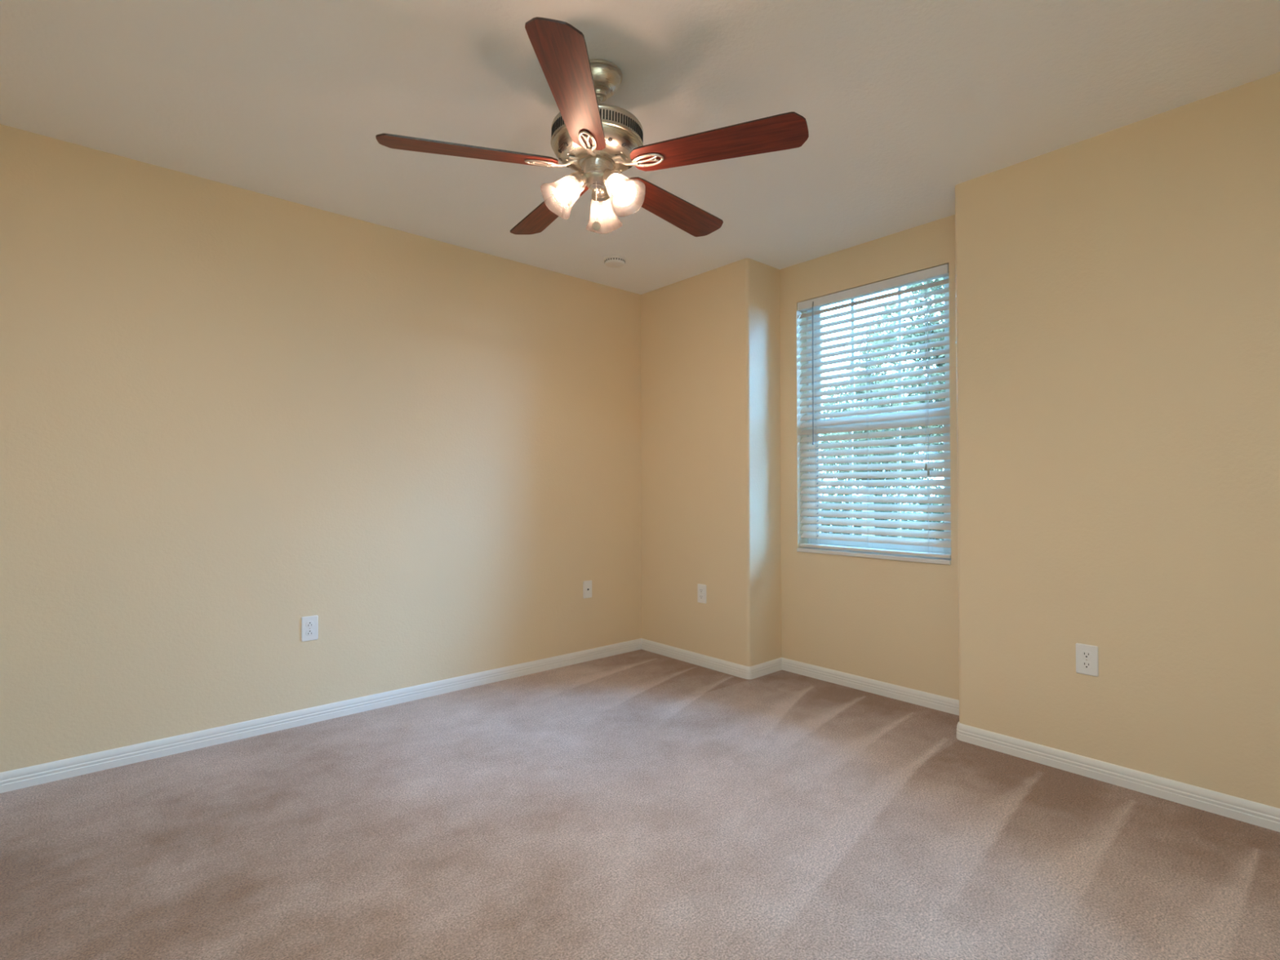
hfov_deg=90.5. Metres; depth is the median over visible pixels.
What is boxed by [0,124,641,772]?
wall
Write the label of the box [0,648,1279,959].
floor
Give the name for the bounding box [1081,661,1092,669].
receptacle
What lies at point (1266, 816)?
baseboard
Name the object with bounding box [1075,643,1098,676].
wall outlet
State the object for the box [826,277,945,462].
tree
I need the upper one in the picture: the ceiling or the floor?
the ceiling
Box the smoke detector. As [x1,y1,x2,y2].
[603,254,626,267]
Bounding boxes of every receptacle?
[306,621,314,627]
[306,629,314,635]
[1081,650,1092,658]
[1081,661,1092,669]
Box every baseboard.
[0,638,641,793]
[641,638,1279,831]
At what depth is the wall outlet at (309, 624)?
2.98 m
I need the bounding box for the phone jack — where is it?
[582,580,591,598]
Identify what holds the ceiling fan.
hanging from the ceiling
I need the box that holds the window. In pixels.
[796,275,951,564]
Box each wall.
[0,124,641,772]
[640,71,1279,808]
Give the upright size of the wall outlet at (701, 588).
0.115 m
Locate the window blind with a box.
[797,263,951,558]
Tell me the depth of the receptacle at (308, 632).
2.98 m
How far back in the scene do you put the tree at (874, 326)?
7.92 m
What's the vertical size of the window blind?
1.458 m
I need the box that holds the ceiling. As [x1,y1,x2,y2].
[0,0,1279,294]
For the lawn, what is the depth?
35.13 m
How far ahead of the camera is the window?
3.52 m
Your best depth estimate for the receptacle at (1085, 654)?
2.42 m
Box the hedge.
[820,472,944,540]
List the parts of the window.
sill, sash, sash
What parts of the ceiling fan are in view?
fan blade, fan blade, lamp shade, fan blade, bracket arm, bracket arm, pull chain, lamp shade, light bulb, bracket arm, lamp shade, fan blade, fan blade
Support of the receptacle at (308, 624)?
attached to the wall outlet at (309, 624)
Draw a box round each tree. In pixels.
[820,319,943,535]
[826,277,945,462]
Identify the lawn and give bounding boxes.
[824,502,943,536]
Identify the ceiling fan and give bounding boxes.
[375,17,808,236]
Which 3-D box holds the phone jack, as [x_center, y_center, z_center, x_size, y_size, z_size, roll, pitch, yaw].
[-0.333,0.700,4.056,0.068,0.110,0.008,1,-1,-41]
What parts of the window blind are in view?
ladder cord, ladder cord, rail, lift cord, lift cord, ladder cord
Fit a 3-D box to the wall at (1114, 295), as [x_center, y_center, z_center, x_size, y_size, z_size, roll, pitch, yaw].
[1.333,-0.029,3.219,0.470,2.740,3.680,1,-1,-41]
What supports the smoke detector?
attached to the ceiling
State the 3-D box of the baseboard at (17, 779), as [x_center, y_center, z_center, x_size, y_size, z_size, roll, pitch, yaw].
[-1.260,1.110,3.235,3.390,0.071,0.012,1,-1,-41]
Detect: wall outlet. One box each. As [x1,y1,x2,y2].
[301,615,318,641]
[697,583,706,603]
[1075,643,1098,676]

